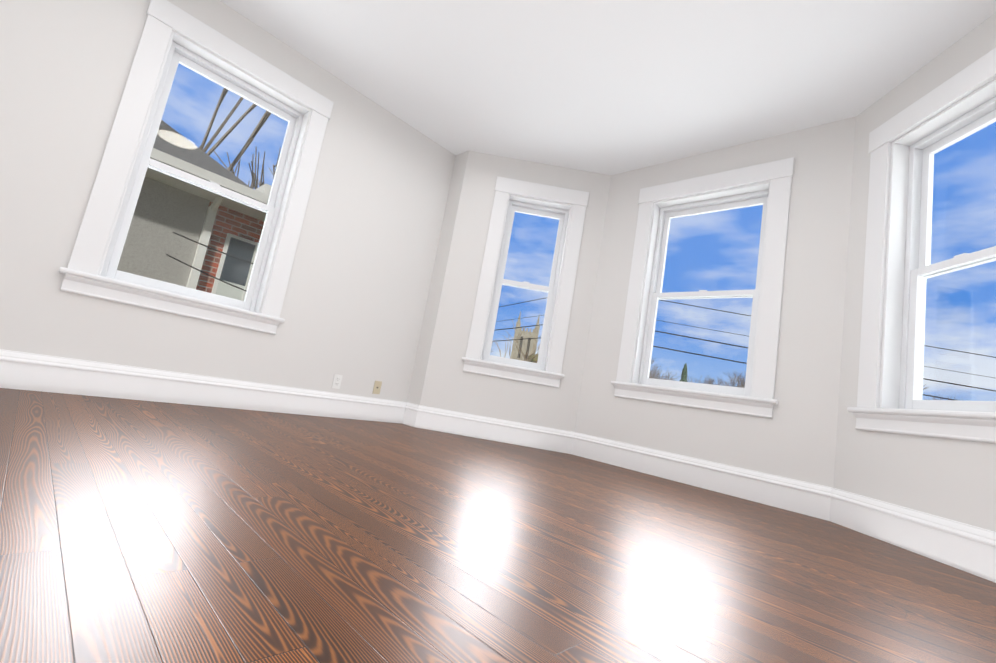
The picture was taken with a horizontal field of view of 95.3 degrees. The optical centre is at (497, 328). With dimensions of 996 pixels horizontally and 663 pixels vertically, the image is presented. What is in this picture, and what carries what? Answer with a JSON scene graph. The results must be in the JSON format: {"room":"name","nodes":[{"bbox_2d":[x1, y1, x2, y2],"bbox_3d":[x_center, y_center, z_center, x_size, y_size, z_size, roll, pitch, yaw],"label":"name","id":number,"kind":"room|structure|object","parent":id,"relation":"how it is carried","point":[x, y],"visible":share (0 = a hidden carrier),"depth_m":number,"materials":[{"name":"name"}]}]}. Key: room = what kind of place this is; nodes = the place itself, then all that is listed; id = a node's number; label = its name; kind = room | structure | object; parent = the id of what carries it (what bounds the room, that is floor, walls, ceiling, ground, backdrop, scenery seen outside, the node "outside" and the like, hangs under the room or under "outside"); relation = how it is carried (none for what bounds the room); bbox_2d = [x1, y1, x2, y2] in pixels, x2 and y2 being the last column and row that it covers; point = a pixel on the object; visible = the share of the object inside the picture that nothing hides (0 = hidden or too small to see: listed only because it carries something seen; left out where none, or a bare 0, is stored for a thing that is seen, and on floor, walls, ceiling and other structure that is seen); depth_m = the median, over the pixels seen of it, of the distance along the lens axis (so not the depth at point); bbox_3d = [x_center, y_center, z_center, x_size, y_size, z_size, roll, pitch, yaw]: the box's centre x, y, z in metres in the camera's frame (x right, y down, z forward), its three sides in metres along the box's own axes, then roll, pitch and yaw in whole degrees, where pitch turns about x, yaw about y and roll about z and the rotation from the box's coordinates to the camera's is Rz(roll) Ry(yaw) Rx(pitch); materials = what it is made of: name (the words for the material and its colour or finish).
{"room":"empty living room","nodes":[
{"label":"empty living room","id":0,"kind":"room"},
{"bbox_2d":[0,0,455,401],"bbox_3d":[-2.262,-0.933,2.904,0.230,2.900,4.960,2,-12,44],"label":"wall","id":1,"kind":"structure","parent":0,"point":[355,299],"depth_m":3.10,"materials":[{"name":"white paint"}]},
{"bbox_2d":[59,0,333,334],"bbox_3d":[-1.977,-1.016,3.175,0.316,1.910,1.236,2,-12,44],"label":"window","id":2,"kind":"structure","parent":1,"relation":"in","point":[172,36],"depth_m":3.04,"materials":[{"name":"white paint"}]},
{"bbox_2d":[332,374,342,388],"bbox_3d":[-1.324,0.439,3.737,0.008,0.114,0.070,2,-12,44],"label":"duplex electrical outlet","id":3,"kind":"object","parent":1,"relation":"attached to","point":[337,380],"visible":1,"depth_m":3.73,"materials":[{"name":"white plastic"}]},
{"bbox_2d":[372,381,381,393],"bbox_3d":[-1.066,0.523,4.006,0.006,0.114,0.070,2,-12,44],"label":"electrical outlet plate","id":4,"kind":"object","parent":1,"relation":"attached to","point":[377,387],"visible":1,"depth_m":4.00,"materials":[{"name":"white plastic"}]},
{"bbox_2d":[0,349,995,582],"bbox_3d":[-0.520,0.444,1.506,4.273,0.198,5.504,2,-12,44],"label":"baseboard","id":5,"kind":"structure","parent":1,"relation":"attached to","point":[970,549],"depth_m":2.96,"materials":[{"name":"white paint"}]},
{"bbox_2d":[407,151,468,404],"bbox_3d":[-0.589,-0.409,4.494,0.430,2.900,0.230,2,-12,44],"label":"wall","id":6,"kind":"structure","parent":0,"point":[432,303],"depth_m":4.34,"materials":[{"name":"white paint"}]},
{"bbox_2d":[0,388,995,662],"bbox_3d":[-0.554,0.638,1.477,4.813,0.200,6.044,2,-12,44],"label":"floor","id":7,"kind":"structure","parent":0,"point":[144,532],"depth_m":1.14,"materials":[{"name":"brown wood"}]},
{"bbox_2d":[420,151,610,431],"bbox_3d":[0.231,-0.284,4.380,1.515,2.900,0.230,10,-8,0],"label":"wall","id":8,"kind":"structure","parent":0,"point":[450,384],"depth_m":4.24,"materials":[{"name":"white paint"}]},
{"bbox_2d":[462,176,588,387],"bbox_3d":[0.276,-0.447,4.392,0.946,1.908,0.313,10,-8,0],"label":"window","id":9,"kind":"structure","parent":8,"relation":"in","point":[566,207],"depth_m":4.33,"materials":[{"name":"white paint"}]},
{"bbox_2d":[220,0,995,174],"bbox_3d":[-0.060,-2.214,1.898,4.813,0.250,6.044,2,-12,44],"label":"ceiling","id":10,"kind":"structure","parent":0,"point":[610,87],"depth_m":3.08,"materials":[{"name":"white paint"}]},
{"bbox_2d":[575,117,855,487],"bbox_3d":[1.645,-0.142,3.686,2.091,2.900,0.230,2,-12,44],"label":"wall","id":11,"kind":"structure","parent":0,"point":[794,436],"depth_m":3.21,"materials":[{"name":"white paint"}]},
{"bbox_2d":[611,157,794,417],"bbox_3d":[1.665,-0.309,3.701,1.246,1.910,0.316,2,-12,44],"label":"window","id":12,"kind":"structure","parent":11,"relation":"in","point":[767,186],"depth_m":3.63,"materials":[{"name":"white paint"}]},
{"bbox_2d":[834,13,995,531],"bbox_3d":[2.379,-0.218,2.312,0.230,2.900,1.465,10,-8,0],"label":"wall","id":13,"kind":"structure","parent":0,"point":[953,479],"depth_m":2.48,"materials":[{"name":"white paint"}]},
{"bbox_2d":[847,48,995,442],"bbox_3d":[2.394,-0.380,2.364,0.313,1.908,0.946,10,-8,0],"label":"window","id":14,"kind":"structure","parent":13,"relation":"in","point":[907,144],"depth_m":2.59,"materials":[{"name":"white paint"}]},
{"label":"outside","id":15,"kind":"structure","parent":0,"visible":0},
{"bbox_3d":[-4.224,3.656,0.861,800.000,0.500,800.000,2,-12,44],"label":"ground","id":16,"kind":"structure","parent":15,"visible":0},
{"bbox_2d":[117,120,271,300],"bbox_3d":[-8.383,-0.873,7.364,8.580,8.800,14.100,2,-12,44],"label":"building","id":17,"kind":"structure","parent":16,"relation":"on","point":[189,204],"depth_m":6.24,"materials":[{"name":"brick"}]},
{"bbox_2d":[199,88,280,188],"bbox_3d":[-11.368,-5.684,17.644,17.249,20.145,11.869,2,-12,44],"label":"bare tree","id":18,"kind":"object","parent":16,"relation":"on","point":[249,141],"depth_m":15.34,"materials":[{"name":"beige plant"}]},
{"bbox_2d":[492,320,541,362],"bbox_3d":[0.789,3.080,13.460,6.084,5.954,7.432,2,-12,44],"label":"twigs","id":19,"kind":"object","parent":16,"relation":"on","point":[527,358],"depth_m":10.75,"materials":[{"name":"beige plant"}]},
{"bbox_2d":[511,311,539,360],"bbox_3d":[26.144,14.669,159.697,44.050,34.000,13.850,9,-8,3],"label":"church","id":20,"kind":"structure","parent":16,"relation":"on","point":[526,346],"depth_m":155.05,"materials":[{"name":"stone"}]},
{"bbox_2d":[166,232,995,399],"bbox_3d":[9.944,4.724,30.674,74.343,10.780,56.973,2,-12,44],"label":"power lines","id":21,"kind":"object","parent":16,"relation":"on","point":[655,330],"depth_m":23.03,"materials":[{"name":"black metal"}]},
{"bbox_2d":[649,364,672,379],"bbox_3d":[32.241,15.150,95.412,9.512,16.628,7.185,14,-9,-24],"label":"bare tree","id":22,"kind":"object","parent":16,"relation":"on","point":[653,377],"depth_m":95.05,"materials":[{"name":"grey plant"}]},
{"bbox_2d":[650,367,677,379],"bbox_3d":[38.840,17.500,104.072,10.424,16.760,10.040,8,-8,10],"label":"bare tree","id":23,"kind":"object","parent":16,"relation":"on","point":[671,378],"depth_m":104.23,"materials":[{"name":"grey plant"}]},
{"bbox_2d":[674,376,713,383],"bbox_3d":[43.268,18.349,104.262,11.898,16.659,8.694,4,-10,35],"label":"bare tree","id":24,"kind":"object","parent":16,"relation":"on","point":[709,381],"depth_m":104.09,"materials":[{"name":"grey plant"}]},
{"bbox_2d":[705,376,721,384],"bbox_3d":[43.112,16.744,90.931,6.604,15.904,7.302,14,-9,-25],"label":"bare tree","id":25,"kind":"object","parent":16,"relation":"on","point":[714,381],"depth_m":92.82,"materials":[{"name":"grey plant"}]},
{"bbox_2d":[718,372,744,386],"bbox_3d":[56.050,19.102,102.620,13.112,19.024,10.601,4,-10,33],"label":"bare tree","id":26,"kind":"object","parent":16,"relation":"on","point":[731,383],"depth_m":106.53,"materials":[{"name":"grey plant"}]},
{"bbox_2d":[724,371,744,387],"bbox_3d":[53.888,17.912,96.135,9.575,18.756,12.980,11,-8,-5],"label":"bare tree","id":27,"kind":"object","parent":16,"relation":"on","point":[738,380],"depth_m":100.26,"materials":[{"name":"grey plant"}]},
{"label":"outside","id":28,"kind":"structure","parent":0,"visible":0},
{"bbox_2d":[680,364,687,381],"bbox_3d":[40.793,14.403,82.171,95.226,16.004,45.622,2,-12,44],"label":"evergreen tree","id":29,"kind":"object","parent":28,"point":[682,379],"depth_m":90.47,"materials":[{"name":"green plant"}]}
]}

